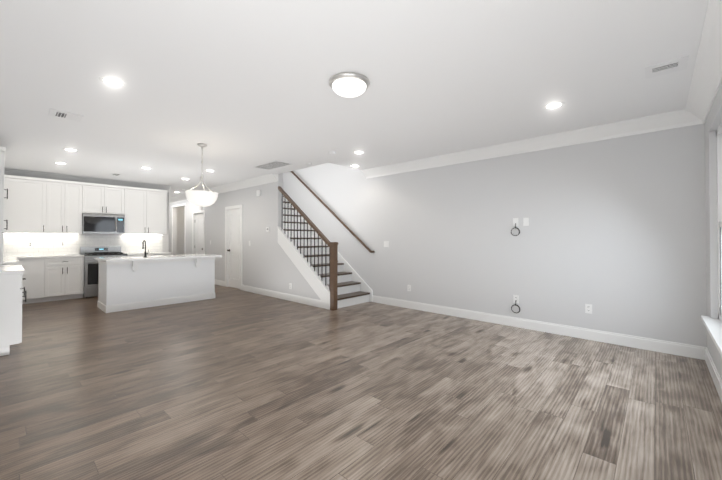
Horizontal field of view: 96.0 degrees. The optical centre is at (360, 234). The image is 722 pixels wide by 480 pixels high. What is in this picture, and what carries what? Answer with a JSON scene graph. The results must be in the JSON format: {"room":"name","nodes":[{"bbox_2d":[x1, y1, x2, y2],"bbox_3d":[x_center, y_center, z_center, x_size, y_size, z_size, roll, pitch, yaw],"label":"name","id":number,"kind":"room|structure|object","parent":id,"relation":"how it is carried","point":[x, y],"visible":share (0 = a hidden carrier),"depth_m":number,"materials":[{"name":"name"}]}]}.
{"room":"living room","nodes":[
{"label":"living room","id":0,"kind":"room"},
{"bbox_2d":[25,192,168,255],"bbox_3d":[-6.368,0.036,7.480,0.150,2.660,3.450,-1,-1,42],"label":"wall","id":1,"kind":"structure","parent":0,"point":[165,247],"depth_m":8.68,"materials":[{"name":"white paint"}]},
{"bbox_2d":[4,175,51,233],"bbox_3d":[-6.844,-0.591,6.558,0.394,1.136,0.796,-1,-1,42],"label":"upper cabinet","id":2,"kind":"object","parent":1,"relation":"attached to","point":[33,205],"depth_m":6.53,"materials":[{"name":"white wood"}]},
{"bbox_2d":[52,179,87,233],"bbox_3d":[-6.442,-0.586,7.041,0.337,1.136,0.686,-1,-1,42],"label":"upper cabinet","id":3,"kind":"object","parent":1,"relation":"attached to","point":[69,198],"depth_m":6.98,"materials":[{"name":"white wood"}]},
{"bbox_2d":[4,234,162,255],"bbox_3d":[-6.357,0.213,7.368,0.013,0.452,3.299,-1,-1,42],"label":"tile backsplash","id":4,"kind":"structure","parent":1,"relation":"attached to","point":[34,244],"depth_m":7.23,"materials":[{"name":"white tile"}]},
{"bbox_2d":[4,169,170,191],"bbox_3d":[-6.207,-1.220,7.447,0.150,0.150,3.300,-1,-1,42],"label":"crown molding","id":5,"kind":"structure","parent":1,"relation":"attached to","point":[6,171],"depth_m":7.32,"materials":[{"name":"white wood"}]},
{"bbox_2d":[88,183,123,214],"bbox_3d":[-5.991,-0.809,7.537,0.337,0.681,0.764,-1,-1,42],"label":"upper cabinet","id":6,"kind":"object","parent":1,"relation":"attached to","point":[102,198],"depth_m":7.44,"materials":[{"name":"white wood"}]},
{"bbox_2d":[82,213,124,233],"bbox_3d":[-5.945,-0.239,7.490,0.442,0.440,0.756,-1,-1,42],"label":"microwave","id":7,"kind":"object","parent":6,"relation":"attached to","point":[102,224],"visible":0.96,"depth_m":7.36,"materials":[{"name":"silver metal"}]},
{"bbox_2d":[124,187,167,234],"bbox_3d":[-5.448,-0.575,8.130,0.337,1.136,0.959,-1,-1,42],"label":"upper cabinet","id":8,"kind":"object","parent":1,"relation":"attached to","point":[145,209],"depth_m":8.02,"materials":[{"name":"white wood"}]},
{"bbox_2d":[169,163,340,299],"bbox_3d":[-3.690,-0.471,8.812,8.720,3.700,0.120,-1,-1,42],"label":"wall","id":9,"kind":"structure","parent":0,"point":[265,265],"depth_m":7.66,"materials":[{"name":"white paint"}]},
{"bbox_2d":[171,203,185,254],"bbox_3d":[-6.164,0.190,10.967,1.290,2.420,0.018,-1,-1,42],"label":"trim","id":10,"kind":"structure","parent":9,"relation":"attached to","point":[183,204],"depth_m":10.80,"materials":[{"name":"white wood"}]},
{"bbox_2d":[192,210,204,253],"bbox_3d":[-4.888,0.334,9.879,0.900,2.112,0.143,-1,-1,42],"label":"room door","id":11,"kind":"structure","parent":9,"relation":"in","point":[198,232],"depth_m":9.95,"materials":[{"name":"white wood"}]},
{"bbox_2d":[225,205,242,289],"bbox_3d":[-3.233,0.319,8.369,0.900,2.112,0.143,-1,-1,42],"label":"closet door","id":12,"kind":"structure","parent":9,"relation":"in","point":[233,246],"depth_m":8.42,"materials":[{"name":"white wood"}]},
{"bbox_2d":[169,173,329,309],"bbox_3d":[-3.799,0.048,8.724,8.670,2.660,0.150,-1,-1,42],"label":"trim","id":13,"kind":"structure","parent":9,"relation":"attached to","point":[269,178],"depth_m":7.40,"materials":[{"name":"white wood"}]},
{"bbox_2d":[256,190,260,196],"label":"door chime","id":14,"kind":"object","parent":9,"relation":"attached to","point":[258,192],"depth_m":7.47,"materials":[{"name":"white plastic"}]},
{"bbox_2d":[0,0,708,197],"bbox_3d":[-3.147,-1.879,5.948,13.760,1.140,5.860,-1,-1,42],"label":"ceiling","id":15,"kind":"structure","parent":0,"point":[241,89],"depth_m":2.79,"materials":[{"name":"white paint"}]},
{"bbox_2d":[48,108,83,121],"bbox_3d":[-3.288,-1.326,3.621,0.270,0.012,0.270,-1,-1,42],"label":"ceiling vent","id":16,"kind":"object","parent":15,"relation":"in","point":[65,115],"visible":0.98,"depth_m":3.61,"materials":[{"name":"white metal"}]},
{"bbox_2d":[62,148,78,151],"bbox_3d":[-4.507,-1.315,5.045,0.200,0.006,0.200,-1,-1,42],"label":"recessed light","id":17,"kind":"object","parent":15,"relation":"in","point":[70,149],"visible":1,"depth_m":5.02,"materials":[{"name":"white"}]},
{"bbox_2d":[98,76,126,87],"bbox_3d":[-2.177,-1.337,2.852,0.200,0.006,0.200,-1,-1,42],"label":"recessed light","id":18,"kind":"object","parent":15,"relation":"in","point":[111,81],"visible":1,"depth_m":2.84,"materials":[{"name":"white"}]},
{"bbox_2d":[183,143,217,209],"bbox_3d":[-2.332,-0.841,4.750,0.450,0.960,0.461,-1,-1,42],"label":"pendant light","id":19,"kind":"object","parent":15,"relation":"hanging from","point":[201,199],"visible":1,"depth_m":4.63,"materials":[{"name":"white glass"}]},
{"bbox_2d":[255,161,291,169],"bbox_3d":[-1.669,-1.301,6.138,0.780,0.012,0.360,-1,-1,42],"label":"ceiling vent","id":20,"kind":"object","parent":15,"relation":"in","point":[272,165],"visible":1,"depth_m":6.10,"materials":[{"name":"white metal"}]},
{"bbox_2d":[329,72,369,96],"bbox_3d":[-0.103,-1.284,2.854,0.356,0.110,0.356,-1,-1,42],"label":"flush-mount ceiling light","id":21,"kind":"object","parent":15,"relation":"attached to","point":[348,84],"visible":1,"depth_m":2.76,"materials":[{"name":"white glass"}]},
{"bbox_2d":[353,151,364,153],"bbox_3d":[-0.034,-1.313,5.201,0.200,0.006,0.200,-1,-1,42],"label":"recessed light","id":22,"kind":"object","parent":15,"relation":"in","point":[358,152],"visible":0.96,"depth_m":5.20,"materials":[{"name":"white"}]},
{"bbox_2d":[543,101,564,108],"bbox_3d":[1.991,-1.332,3.354,0.200,0.006,0.200,-1,-1,42],"label":"recessed light","id":23,"kind":"object","parent":15,"relation":"in","point":[554,105],"visible":1,"depth_m":3.35,"materials":[{"name":"white"}]},
{"bbox_2d":[645,55,688,78],"bbox_3d":[2.450,-1.336,2.611,0.250,0.012,0.250,-1,-1,42],"label":"ceiling vent","id":24,"kind":"object","parent":15,"relation":"in","point":[670,66],"visible":1,"depth_m":2.60,"materials":[{"name":"white metal"}]},
{"bbox_2d":[0,284,721,479],"bbox_3d":[-3.147,1.401,5.916,13.760,0.100,5.860,-1,-1,42],"label":"floor","id":25,"kind":"structure","parent":0,"point":[229,383],"depth_m":2.60,"materials":[{"name":"brown wood"}]},
{"bbox_2d":[0,146,7,264],"bbox_3d":[-5.245,0.079,4.469,0.817,2.515,0.512,-1,-1,42],"label":"pantry","id":26,"kind":"object","parent":25,"relation":"on","point":[2,162],"visible":0.79,"depth_m":4.36,"materials":[{"name":"white wood"}]},
{"bbox_2d":[0,264,26,355],"bbox_3d":[-4.452,0.868,3.840,1.195,0.925,0.662,-1,-1,42],"label":"base cabinet","id":27,"kind":"object","parent":25,"relation":"on","point":[11,281],"visible":1,"depth_m":3.62,"materials":[{"name":"white wood"}]},
{"bbox_2d":[19,260,50,303],"bbox_3d":[-6.669,0.914,6.563,0.627,0.884,0.471,-1,-1,42],"label":"base cabinet","id":28,"kind":"object","parent":25,"relation":"on","point":[37,284],"depth_m":6.42,"materials":[{"name":"white wood"}]},
{"bbox_2d":[3,256,18,263],"bbox_3d":[-6.159,0.441,5.389,1.748,0.040,0.644,-1,-1,42],"label":"countertop","id":29,"kind":"structure","parent":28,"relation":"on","point":[6,259],"depth_m":5.25,"materials":[{"name":"white stone"}]},
{"bbox_2d":[51,256,83,300],"bbox_3d":[-6.345,0.918,6.918,0.627,0.884,0.602,-1,-1,42],"label":"base cabinet","id":30,"kind":"object","parent":25,"relation":"on","point":[53,277],"depth_m":6.74,"materials":[{"name":"white wood"}]},
{"bbox_2d":[19,254,78,259],"bbox_3d":[-6.686,0.452,6.537,0.643,0.040,1.631,-1,-1,42],"label":"countertop","id":31,"kind":"structure","parent":30,"relation":"on","point":[20,257],"depth_m":6.42,"materials":[{"name":"white stone"}]},
{"bbox_2d":[125,252,170,255],"bbox_3d":[-5.315,0.467,8.040,0.643,0.040,0.908,-1,-1,42],"label":"countertop","id":32,"kind":"structure","parent":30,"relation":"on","point":[134,253],"depth_m":7.88,"materials":[{"name":"white stone"}]},
{"bbox_2d":[80,246,127,297],"bbox_3d":[-5.839,0.822,7.382,0.730,1.085,0.756,-1,-1,42],"label":"range","id":33,"kind":"object","parent":25,"relation":"on","point":[91,270],"visible":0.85,"depth_m":7.03,"materials":[{"name":"silver metal"}]},
{"bbox_2d":[97,256,218,312],"bbox_3d":[-3.992,0.914,6.488,0.864,0.885,1.868,-1,-1,42],"label":"kitchen island","id":34,"kind":"object","parent":25,"relation":"on","point":[125,283],"depth_m":6.09,"materials":[{"name":"white wood"}]},
{"bbox_2d":[95,254,206,259],"bbox_3d":[-4.157,0.453,6.643,0.460,0.040,1.940,-1,-1,42],"label":"island countertop","id":35,"kind":"structure","parent":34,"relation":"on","point":[96,258],"depth_m":6.73,"materials":[{"name":"white stone"}]},
{"bbox_2d":[142,240,148,256],"bbox_3d":[-4.156,0.266,6.258,0.190,0.325,0.081,-1,-1,42],"label":"faucet","id":36,"kind":"object","parent":35,"relation":"on","point":[145,253],"depth_m":6.20,"materials":[{"name":"black metal"}]},
{"bbox_2d":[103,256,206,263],"bbox_3d":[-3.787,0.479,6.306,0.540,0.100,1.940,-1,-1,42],"label":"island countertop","id":37,"kind":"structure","parent":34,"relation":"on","point":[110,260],"depth_m":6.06,"materials":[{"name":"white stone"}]},
{"bbox_2d":[277,171,374,310],"bbox_3d":[-1.967,-0.477,7.843,5.072,3.694,1.088,-1,-1,42],"label":"staircase","id":38,"kind":"structure","parent":25,"relation":"on","point":[332,277],"depth_m":6.59,"materials":[{"name":"white wood"}]},
{"bbox_2d":[341,124,704,346],"bbox_3d":[-1.236,-0.479,8.029,13.760,3.700,0.190,-1,-1,42],"label":"wall","id":39,"kind":"structure","parent":0,"point":[619,234],"depth_m":4.39,"materials":[{"name":"white paint"}]},
{"bbox_2d":[384,241,388,246],"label":"light switch","id":40,"kind":"object","parent":39,"relation":"attached to","point":[386,243],"depth_m":6.32,"materials":[{"name":"white plastic"}]},
{"bbox_2d":[511,218,519,235],"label":"outlet","id":41,"kind":"object","parent":39,"relation":"attached to","point":[515,220],"depth_m":4.72,"materials":[{"name":"white plastic"}]},
{"bbox_2d":[511,295,519,312],"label":"outlet","id":42,"kind":"object","parent":39,"relation":"attached to","point":[515,297],"depth_m":4.71,"materials":[{"name":"white plastic"}]},
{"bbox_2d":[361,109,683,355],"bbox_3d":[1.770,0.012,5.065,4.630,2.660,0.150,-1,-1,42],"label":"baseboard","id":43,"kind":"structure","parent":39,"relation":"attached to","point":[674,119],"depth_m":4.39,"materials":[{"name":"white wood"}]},
{"bbox_2d":[523,218,528,225],"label":"outlet","id":44,"kind":"object","parent":39,"relation":"attached to","point":[525,220],"depth_m":4.63,"materials":[{"name":"white plastic"}]},
{"bbox_2d":[585,304,591,313],"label":"outlet","id":45,"kind":"object","parent":39,"relation":"attached to","point":[588,308],"depth_m":4.13,"materials":[{"name":"white plastic"}]},
{"bbox_2d":[701,82,721,379],"bbox_3d":[1.866,-0.025,1.350,0.180,2.660,5.490,-1,-1,42],"label":"wall","id":46,"kind":"structure","parent":0,"point":[709,128],"depth_m":3.17,"materials":[{"name":"white paint"}]},
{"bbox_2d":[684,0,721,401],"bbox_3d":[1.798,-0.023,1.521,0.150,2.660,5.350,-1,-1,42],"label":"baseboard","id":47,"kind":"structure","parent":46,"relation":"attached to","point":[706,82],"depth_m":2.65,"materials":[{"name":"white"}]},
{"bbox_2d":[701,121,721,356],"bbox_3d":[2.781,-0.041,2.438,0.185,1.944,2.070,-1,-1,42],"label":"window","id":48,"kind":"structure","parent":46,"relation":"in","point":[713,326],"depth_m":3.09,"materials":[{"name":"white plastic"}]}
]}

